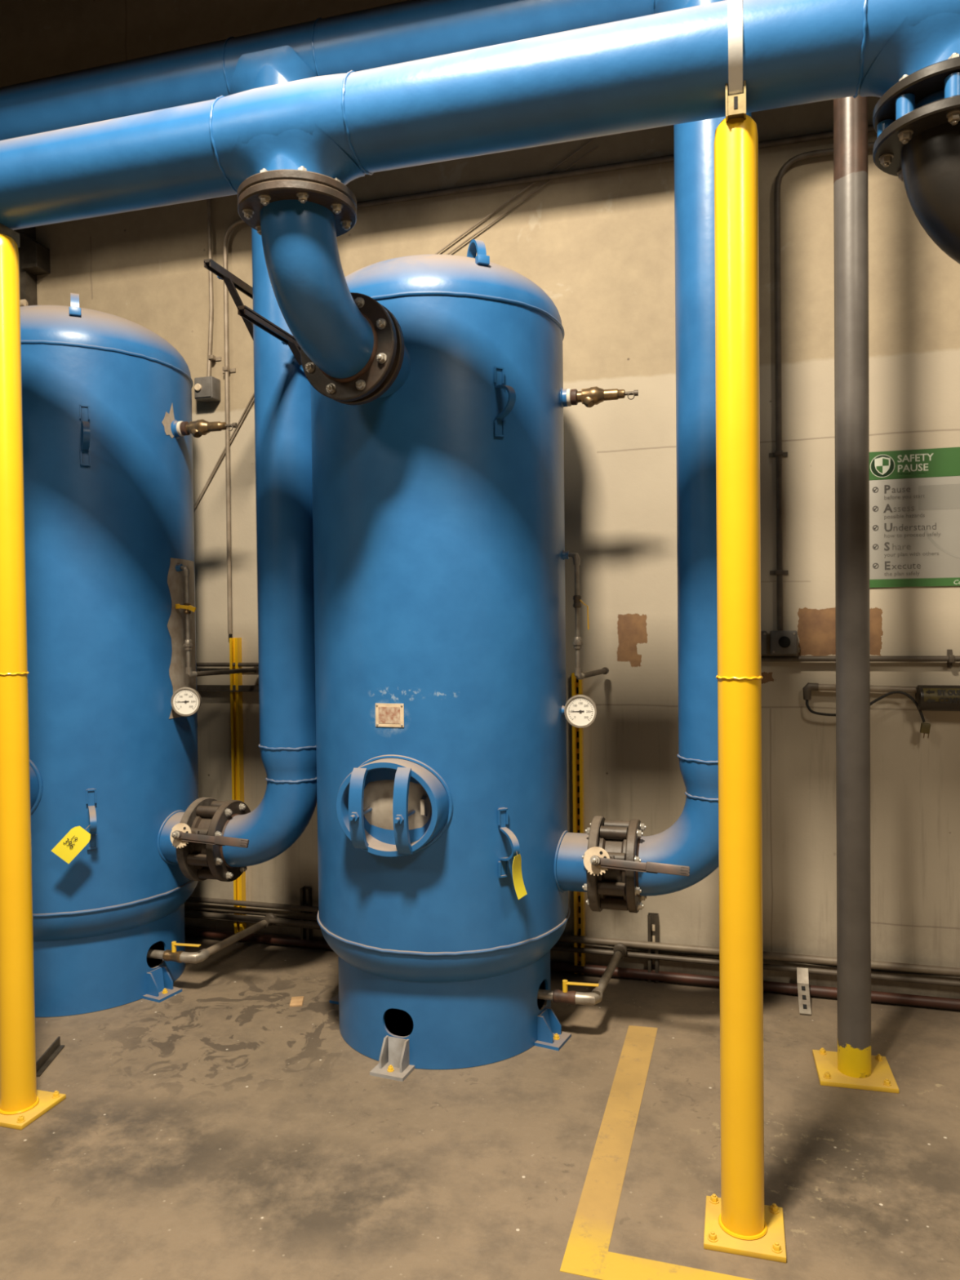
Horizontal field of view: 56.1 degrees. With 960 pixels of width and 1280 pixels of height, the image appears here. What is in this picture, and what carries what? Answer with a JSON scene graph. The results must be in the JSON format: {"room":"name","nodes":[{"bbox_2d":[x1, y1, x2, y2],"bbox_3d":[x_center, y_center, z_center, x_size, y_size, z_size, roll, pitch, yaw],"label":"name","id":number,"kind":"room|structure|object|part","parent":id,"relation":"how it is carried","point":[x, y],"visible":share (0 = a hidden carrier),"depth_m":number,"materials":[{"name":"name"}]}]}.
{"room":"water treatment plant","nodes":[
{"label":"water treatment plant","id":0,"kind":"room"},
{"bbox_2d":[0,0,959,999],"bbox_3d":[0.640,-1.535,4.100,13.000,6.300,0.200,0,1,16],"label":"wall","id":1,"kind":"structure","parent":0,"point":[601,246],"depth_m":3.99,"materials":[{"name":"paint"}]},
{"bbox_2d":[13,226,50,306],"bbox_3d":[-2.405,-2.182,4.795,0.190,0.880,0.105,0,1,16],"label":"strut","id":2,"kind":"object","parent":1,"relation":"attached to","point":[33,256],"visible":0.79,"depth_m":4.78,"materials":[{"name":"metal"}]},
{"bbox_2d":[194,376,220,402],"bbox_3d":[-1.372,-1.259,4.525,0.105,0.110,0.098,0,1,16],"label":"junction box","id":3,"kind":"object","parent":1,"relation":"attached to","point":[206,388],"visible":1,"depth_m":4.49,"materials":[{"name":"grey metal"}]},
{"bbox_3d":[-1.404,-1.258,4.492,0.036,0.036,0.018,0,1,16],"label":"knob","id":4,"kind":"part","parent":3,"relation":"part of","materials":[{"name":"beige plastic"}]},
{"bbox_3d":[-1.381,-1.258,4.493,0.090,0.095,0.004,0,1,16],"label":"lid","id":5,"kind":"part","parent":3,"relation":"part of","materials":[{"name":"grey metal"}]},
{"bbox_2d":[206,198,221,376],"bbox_3d":[-1.350,-1.869,4.532,0.069,1.101,0.044,0,1,16],"label":"conduit","id":6,"kind":"object","parent":1,"relation":"attached to","point":[211,357],"visible":0.84,"depth_m":4.52,"materials":[{"name":"grey metal"}]},
{"bbox_2d":[196,684,258,692],"bbox_3d":[-1.393,0.244,4.588,1.900,0.030,0.051,0,1,16],"label":"wall rail","id":7,"kind":"object","parent":1,"relation":"attached to","point":[251,688],"visible":0.29,"depth_m":4.54,"materials":[{"name":"grey metal"}]},
{"bbox_2d":[196,662,258,666],"bbox_3d":[-1.372,0.125,4.575,2.050,0.021,0.021,0,1,16],"label":"conduit","id":8,"kind":"object","parent":1,"relation":"attached to","point":[198,664],"visible":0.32,"depth_m":4.54,"materials":[{"name":"grey metal"}]},
{"bbox_2d":[204,258,253,339],"bbox_3d":[-0.942,-1.364,3.967,0.053,0.271,0.910,0,1,17],"label":"support","id":9,"kind":"object","parent":1,"relation":"attached to","point":[231,281],"visible":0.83,"depth_m":3.70,"materials":[{"name":"black metal"}]},
{"bbox_2d":[222,218,244,634],"bbox_3d":[-1.160,-1.066,4.495,0.286,2.070,0.046,0,1,16],"label":"conduit","id":10,"kind":"object","parent":1,"relation":"attached to","point":[226,369],"visible":0.91,"depth_m":4.51,"materials":[{"name":"grey metal"}]},
{"bbox_2d":[229,637,246,933],"bbox_3d":[-1.223,0.744,4.555,0.045,1.510,0.040,0,1,16],"label":"strut","id":11,"kind":"object","parent":1,"relation":"attached to","point":[235,643],"visible":0.61,"depth_m":4.54,"materials":[{"name":"yellow paint"}]},
{"bbox_2d":[186,896,318,912],"bbox_3d":[-2.452,1.323,4.863,3.600,0.026,0.026,0,1,16],"label":"pipe","id":12,"kind":"object","parent":11,"relation":"attached to","point":[191,899],"visible":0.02,"depth_m":4.47,"materials":[{"name":"grey metal"}]},
{"bbox_2d":[184,910,319,928],"bbox_3d":[-2.434,1.388,4.833,3.650,0.028,0.028,0,1,16],"label":"pipe","id":13,"kind":"object","parent":11,"relation":"attached to","point":[187,913],"visible":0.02,"depth_m":4.45,"materials":[{"name":"grey metal"}]},
{"bbox_2d":[299,886,312,940],"bbox_3d":[-0.860,1.362,4.465,0.045,0.270,0.040,0,1,16],"label":"strut","id":14,"kind":"object","parent":1,"relation":"attached to","point":[305,891],"visible":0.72,"depth_m":4.45,"materials":[{"name":"metal"}]},
{"bbox_2d":[193,137,597,506],"bbox_3d":[-0.468,-1.459,4.301,2.085,1.551,0.013,0,1,16],"label":"cable","id":15,"kind":"object","parent":1,"relation":"attached to","point":[594,138],"visible":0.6,"depth_m":4.16,"materials":[{"name":"grey metal"}]},
{"bbox_2d":[193,145,598,508],"bbox_3d":[-0.468,-1.432,4.301,2.085,1.515,0.013,0,1,16],"label":"cable","id":16,"kind":"object","parent":1,"relation":"attached to","point":[596,147],"visible":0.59,"depth_m":4.16,"materials":[{"name":"grey metal"}]},
{"bbox_2d":[184,926,959,1009],"bbox_3d":[0.159,1.490,4.169,9.000,0.042,0.042,0,1,16],"label":"pipe","id":17,"kind":"object","parent":1,"relation":"attached to","point":[674,977],"visible":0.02,"depth_m":3.97,"materials":[{"name":"metal"}]},
{"bbox_2d":[184,908,959,977],"bbox_3d":[0.319,1.377,4.131,8.330,0.024,0.012,0,1,16],"label":"pipe","id":18,"kind":"object","parent":1,"relation":"attached to","point":[635,948],"visible":0.27,"depth_m":3.94,"materials":[{"name":"grey metal"}]},
{"bbox_2d":[184,902,959,976],"bbox_3d":[0.153,1.353,4.152,9.000,0.032,0.032,0,1,16],"label":"pipe","id":19,"kind":"object","parent":1,"relation":"attached to","point":[908,967],"visible":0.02,"depth_m":3.94,"materials":[{"name":"metal"}]},
{"bbox_2d":[184,915,959,986],"bbox_3d":[0.155,1.403,4.157,9.000,0.024,0.024,0,1,16],"label":"pipe","id":20,"kind":"object","parent":1,"relation":"attached to","point":[556,948],"visible":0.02,"depth_m":3.91,"materials":[{"name":"metal"}]},
{"bbox_2d":[571,672,585,974],"bbox_3d":[0.447,0.829,4.081,0.045,1.360,0.040,0,1,16],"label":"strut","id":21,"kind":"object","parent":1,"relation":"attached to","point":[576,685],"visible":0.59,"depth_m":4.07,"materials":[{"name":"yellow paint"}]},
{"bbox_2d":[356,124,875,208],"bbox_3d":[1.536,-2.088,3.697,5.050,0.028,0.028,0,1,16],"label":"conduit","id":22,"kind":"object","parent":1,"relation":"attached to","point":[829,134],"visible":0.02,"depth_m":4.02,"materials":[{"name":"grey metal"}]},
{"bbox_2d":[647,912,658,982],"bbox_3d":[0.769,1.364,4.001,0.045,0.295,0.040,0,1,16],"label":"strut","id":23,"kind":"object","parent":1,"relation":"attached to","point":[652,917],"visible":0.77,"depth_m":3.99,"materials":[{"name":"metal"}]},
{"bbox_2d":[760,631,767,654],"bbox_3d":[1.180,0.011,3.835,0.075,0.100,0.079,0,1,16],"label":"box","id":24,"kind":"object","parent":1,"relation":"attached to","point":[763,633],"visible":0.34,"depth_m":3.79,"materials":[{"name":"grey metal"}]},
{"bbox_2d":[769,630,797,654],"bbox_3d":[1.280,0.011,3.802,0.108,0.100,0.088,0,1,16],"label":"switch box","id":25,"kind":"object","parent":1,"relation":"attached to","point":[781,642],"visible":1,"depth_m":3.77,"materials":[{"name":"grey metal"}]},
{"bbox_2d":[768,142,875,631],"bbox_3d":[1.590,-1.034,3.710,0.764,1.992,0.048,0,1,16],"label":"conduit","id":26,"kind":"object","parent":1,"relation":"attached to","point":[779,454],"visible":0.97,"depth_m":3.79,"materials":[{"name":"grey metal"}]},
{"bbox_2d":[760,648,959,667],"bbox_3d":[2.557,0.071,3.459,2.980,0.074,0.047,0,1,16],"label":"conduit","id":27,"kind":"object","parent":1,"relation":"attached to","point":[949,658],"visible":0.91,"depth_m":3.70,"materials":[{"name":"grey metal"}]},
{"bbox_2d":[817,684,916,693],"bbox_3d":[1.623,0.201,3.718,0.481,0.038,0.028,0,1,16],"label":"conduit","id":28,"kind":"object","parent":1,"relation":"attached to","point":[873,688],"visible":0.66,"depth_m":3.70,"materials":[{"name":"grey metal"}]},
{"bbox_2d":[802,682,930,737],"bbox_3d":[1.585,0.288,3.707,0.484,0.219,0.048,0,1,21],"label":"power cord","id":29,"kind":"object","parent":28,"relation":"hanging from","point":[925,727],"visible":0.79,"depth_m":3.69,"materials":[{"name":"plastic"}]},
{"bbox_3d":[1.580,0.271,3.703,0.455,0.127,0.030,0,1,19],"label":"cord","id":30,"kind":"part","parent":29,"relation":"part of","materials":[{"name":"black rubber"}]},
{"bbox_2d":[869,446,959,587],"bbox_3d":[1.830,-0.498,3.675,0.460,0.560,0.010,0,1,16],"label":"safety sign","id":31,"kind":"object","parent":1,"relation":"attached to","point":[914,495],"visible":1,"depth_m":3.69,"materials":[{"name":"white plastic"}]},
{"bbox_2d":[915,684,959,711],"bbox_3d":[2.010,0.233,3.579,0.500,0.104,0.110,0,1,16],"label":"tube","id":32,"kind":"object","parent":1,"relation":"attached to","point":[927,697],"visible":0.97,"depth_m":3.59,"materials":[{"name":"grey metal"}]},
{"bbox_2d":[0,935,959,1279],"bbox_3d":[-0.873,1.684,-1.274,13.000,0.100,11.300,0,1,16],"label":"floor","id":33,"kind":"structure","parent":0,"point":[219,1128],"depth_m":2.76,"materials":[{"name":"concrete"}]},
{"bbox_2d":[0,223,66,1129],"bbox_3d":[-1.549,-0.022,2.969,0.200,3.169,0.262,0,1,16],"label":"support post","id":34,"kind":"object","parent":33,"relation":"on","point":[21,1104],"visible":0.91,"depth_m":2.94,"materials":[{"name":"yellow metal"}]},
{"bbox_3d":[-1.531,1.554,2.998,0.200,0.015,0.200,0,1,16],"label":"plate","id":35,"kind":"part","parent":34,"relation":"part of","materials":[{"name":"yellow paint"}]},
{"bbox_2d":[0,0,959,230],"bbox_3d":[0.184,-1.199,2.493,12.802,0.844,0.487,0,1,17],"label":"pipe","id":36,"kind":"object","parent":34,"relation":"on","point":[669,68],"visible":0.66,"depth_m":2.40,"materials":[{"name":"blue metal"}]},
{"bbox_2d":[237,179,396,401],"bbox_3d":[-0.509,-1.023,2.719,0.344,0.500,0.476,0,1,21],"label":"inlet elbow","id":37,"kind":"object","parent":36,"relation":"attached to","point":[347,340],"visible":1,"depth_m":2.65,"materials":[{"name":"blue metal"}]},
{"bbox_2d":[872,71,959,263],"bbox_3d":[1.419,-1.071,2.158,0.907,0.428,0.343,-1,1,4],"label":"drop elbow","id":38,"kind":"object","parent":36,"relation":"attached to","point":[921,148],"visible":1,"depth_m":2.12,"materials":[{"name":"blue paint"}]},
{"bbox_2d":[35,1035,64,1076],"bbox_3d":[-1.599,1.537,3.329,0.040,0.040,0.234,-1,1,-4],"label":"steel angle offcut","id":39,"kind":"object","parent":33,"relation":"on","point":[44,1061],"visible":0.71,"depth_m":3.33,"materials":[{"name":"grey metal"}]},
{"bbox_2d":[20,293,199,1017],"bbox_3d":[-1.830,0.044,4.042,1.134,3.003,1.117,-1,1,-24],"label":"tank","id":40,"kind":"object","parent":33,"relation":"on","point":[108,471],"visible":0.74,"depth_m":3.71,"materials":[{"name":"blue metal"}]},
{"bbox_2d":[51,825,90,863],"bbox_3d":[-1.606,0.805,3.543,0.145,0.150,0.010,-1,1,-22],"label":"tag","id":41,"kind":"object","parent":40,"relation":"hanging from","point":[77,837],"visible":1,"depth_m":3.54,"materials":[{"name":"yellow plastic"}]},
{"bbox_2d":[170,687,201,715],"bbox_3d":[-1.273,0.266,3.929,0.126,0.126,0.064,-1,1,0],"label":"pressure gauge","id":42,"kind":"object","parent":40,"relation":"attached to","point":[185,701],"visible":1,"depth_m":3.90,"materials":[{"name":"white metal"}]},
{"bbox_2d":[176,419,237,437],"bbox_3d":[-1.176,-0.918,3.936,0.288,0.074,0.068,0,1,13],"label":"valve","id":43,"kind":"object","parent":40,"relation":"attached to","point":[198,428],"visible":1,"depth_m":3.91,"materials":[{"name":"gold metal"}]},
{"bbox_3d":[-1.081,-0.931,3.916,0.053,0.021,0.023,0,1,16],"label":"test stem","id":44,"kind":"part","parent":43,"relation":"part of","materials":[{"name":"silver metal"}]},
{"bbox_2d":[169,797,248,880],"bbox_3d":[-1.065,0.866,3.849,0.392,0.356,0.428,0,1,16],"label":"valve","id":45,"kind":"object","parent":40,"relation":"attached to","point":[189,837],"visible":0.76,"depth_m":3.78,"materials":[{"name":"metal"}]},
{"bbox_3d":[-1.237,0.809,3.728,0.096,0.099,0.036,0,1,16],"label":"notched plate","id":46,"kind":"part","parent":45,"relation":"part of","materials":[{"name":"metal"}]},
{"bbox_2d":[146,912,276,963],"bbox_3d":[-1.257,1.365,4.212,0.340,0.111,0.638,0,1,16],"label":"drain line","id":47,"kind":"object","parent":40,"relation":"attached to","point":[180,957],"visible":0.93,"depth_m":3.94,"materials":[{"name":"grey metal"}]},
{"bbox_3d":[-1.275,1.336,3.911,0.140,0.042,0.020,0,1,16],"label":"valve handle","id":48,"kind":"part","parent":47,"relation":"part of","materials":[{"name":"yellow paint"}]},
{"bbox_2d":[175,565,258,677],"bbox_3d":[-1.204,-0.082,4.205,0.107,0.501,0.582,0,1,16],"label":"bleed line","id":49,"kind":"object","parent":40,"relation":"attached to","point":[188,645],"visible":0.99,"depth_m":3.95,"materials":[{"name":"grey metal"}]},
{"bbox_3d":[-1.282,-0.140,3.932,0.107,0.038,0.015,0,1,16],"label":"valve handle","id":50,"kind":"part","parent":49,"relation":"part of","materials":[{"name":"yellow paint"}]},
{"bbox_2d":[289,995,303,1006],"bbox_3d":[-0.777,1.534,3.826,0.052,0.008,0.085,-1,1,-6],"label":"chip","id":51,"kind":"object","parent":33,"relation":"on","point":[295,1001],"visible":1,"depth_m":3.82,"materials":[{"name":"beige wood"}]},
{"bbox_2d":[311,239,588,1081],"bbox_3d":[-0.172,0.034,3.568,1.134,3.003,1.117,-1,1,-24],"label":"tank","id":52,"kind":"object","parent":33,"relation":"on","point":[440,554],"visible":0.88,"depth_m":3.19,"materials":[{"name":"blue metal"}]},
{"bbox_3d":[-0.318,0.264,3.160,0.083,0.058,0.003,0,1,19],"label":"etched panel","id":53,"kind":"part","parent":52,"relation":"part of","materials":[{"name":"metal"}]},
{"bbox_3d":[-0.297,0.579,3.175,0.332,0.280,0.041,0,1,17],"label":"plate","id":54,"kind":"part","parent":52,"relation":"part of","materials":[{"name":"silver metal"}]},
{"bbox_3d":[-0.194,0.577,3.113,0.016,0.073,0.035,0,1,16],"label":"handle","id":55,"kind":"part","parent":52,"relation":"part of","materials":[{"name":"silver metal"}]},
{"bbox_2d":[512,852,527,899],"bbox_3d":[0.136,0.797,3.105,0.022,0.174,0.076,0,1,27],"label":"tag","id":56,"kind":"object","parent":52,"relation":"hanging from","point":[520,889],"visible":1,"depth_m":3.10,"materials":[{"name":"yellow plastic"}]},
{"bbox_2d":[564,694,597,728],"bbox_3d":[0.389,0.271,3.454,0.126,0.126,0.067,0,1,16],"label":"pressure gauge","id":57,"kind":"object","parent":52,"relation":"attached to","point":[580,711],"visible":1,"depth_m":3.43,"materials":[{"name":"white metal"}]},
{"bbox_2d":[537,942,626,1005],"bbox_3d":[0.402,1.354,3.739,0.340,0.111,0.638,0,1,16],"label":"drain line","id":58,"kind":"object","parent":52,"relation":"attached to","point":[592,998],"visible":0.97,"depth_m":3.45,"materials":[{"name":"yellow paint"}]},
{"bbox_3d":[0.384,1.325,3.437,0.140,0.042,0.020,0,1,16],"label":"valve handle","id":59,"kind":"part","parent":58,"relation":"part of","materials":[{"name":"yellow paint"}]},
{"bbox_2d":[568,552,608,679],"bbox_3d":[0.452,-0.093,3.739,0.089,0.501,0.570,0,1,16],"label":"bleed line","id":60,"kind":"object","parent":52,"relation":"attached to","point":[577,642],"visible":1,"depth_m":3.48,"materials":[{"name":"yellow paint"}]},
{"bbox_3d":[0.401,-0.098,3.465,0.038,0.116,0.014,0,1,26],"label":"valve handle","id":61,"kind":"part","parent":60,"relation":"part of","materials":[{"name":"yellow paint"}]},
{"bbox_2d":[566,386,638,407],"bbox_3d":[0.472,-0.928,3.466,0.269,0.074,0.068,0,1,13],"label":"valve","id":62,"kind":"object","parent":52,"relation":"attached to","point":[590,397],"visible":1,"depth_m":3.44,"materials":[{"name":"gold metal"}]},
{"bbox_3d":[0.578,-0.941,3.442,0.053,0.021,0.023,0,1,16],"label":"test stem","id":63,"kind":"part","parent":62,"relation":"part of","materials":[{"name":"silver metal"}]},
{"bbox_2d":[582,815,689,911],"bbox_3d":[0.594,0.855,3.376,0.392,0.356,0.428,0,1,16],"label":"valve","id":64,"kind":"object","parent":52,"relation":"attached to","point":[606,864],"visible":0.93,"depth_m":3.30,"materials":[{"name":"metal"}]},
{"bbox_3d":[0.422,0.799,3.255,0.096,0.099,0.036,0,1,16],"label":"notched plate","id":65,"kind":"part","parent":64,"relation":"part of","materials":[{"name":"silver metal"}]},
{"bbox_2d":[560,1025,752,1279],"bbox_3d":[0.929,1.538,2.731,1.130,0.002,1.436,0,1,16],"label":"floor marking","id":66,"kind":"object","parent":33,"relation":"on","point":[587,1254],"depth_m":2.54,"materials":[{"name":"paint"}]},
{"bbox_2d":[703,0,786,1262],"bbox_3d":[0.674,-0.036,2.334,0.200,3.169,0.262,0,1,16],"label":"support post","id":67,"kind":"object","parent":33,"relation":"on","point":[737,1222],"visible":1,"depth_m":2.29,"materials":[{"name":"yellow metal"}]},
{"bbox_3d":[0.693,1.540,2.364,0.200,0.015,0.200,0,1,16],"label":"plate","id":68,"kind":"part","parent":67,"relation":"part of","materials":[{"name":"yellow paint"}]},
{"bbox_2d":[796,967,811,1014],"bbox_3d":[1.337,1.448,3.723,0.045,0.127,0.173,0,1,16],"label":"bracket","id":69,"kind":"object","parent":33,"relation":"on","point":[804,1002],"visible":1,"depth_m":3.74,"materials":[{"name":"white metal"}]},
{"bbox_2d":[812,95,898,1093],"bbox_3d":[1.296,-0.351,3.143,0.258,3.755,0.243,0,1,16],"label":"column","id":70,"kind":"structure","parent":33,"relation":"on","point":[853,1066],"depth_m":3.09,"materials":[{"name":"metal"}]},
{"bbox_2d":[0,0,724,140],"bbox_3d":[0.437,-2.311,3.405,12.800,0.455,0.325,0,1,16],"label":"pipe","id":71,"kind":"object","parent":70,"relation":"on","point":[409,30],"visible":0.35,"depth_m":3.60,"materials":[{"name":"blue metal"}]},
{"bbox_2d":[205,227,316,881],"bbox_3d":[-0.883,-0.530,3.804,0.461,3.131,0.344,0,1,16],"label":"riser pipe","id":72,"kind":"object","parent":71,"relation":"attached to","point":[282,387],"visible":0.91,"depth_m":3.67,"materials":[{"name":"blue metal"}]},
{"bbox_2d":[237,305,302,364],"bbox_3d":[-0.785,-1.147,3.433,0.060,0.088,0.480,0,1,16],"label":"support","id":73,"kind":"object","parent":72,"relation":"attached to","point":[286,339],"visible":0.89,"depth_m":3.40,"materials":[{"name":"black metal"}]},
{"bbox_2d":[625,112,751,912],"bbox_3d":[0.776,-0.540,3.331,0.461,3.131,0.344,0,1,16],"label":"riser pipe","id":74,"kind":"object","parent":71,"relation":"attached to","point":[691,841],"visible":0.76,"depth_m":3.22,"materials":[{"name":"blue metal"}]},
{"bbox_3d":[1.318,1.518,3.179,0.258,0.016,0.243,0,1,16],"label":"plate","id":75,"kind":"part","parent":70,"relation":"part of","materials":[{"name":"yellow paint"}]}
]}

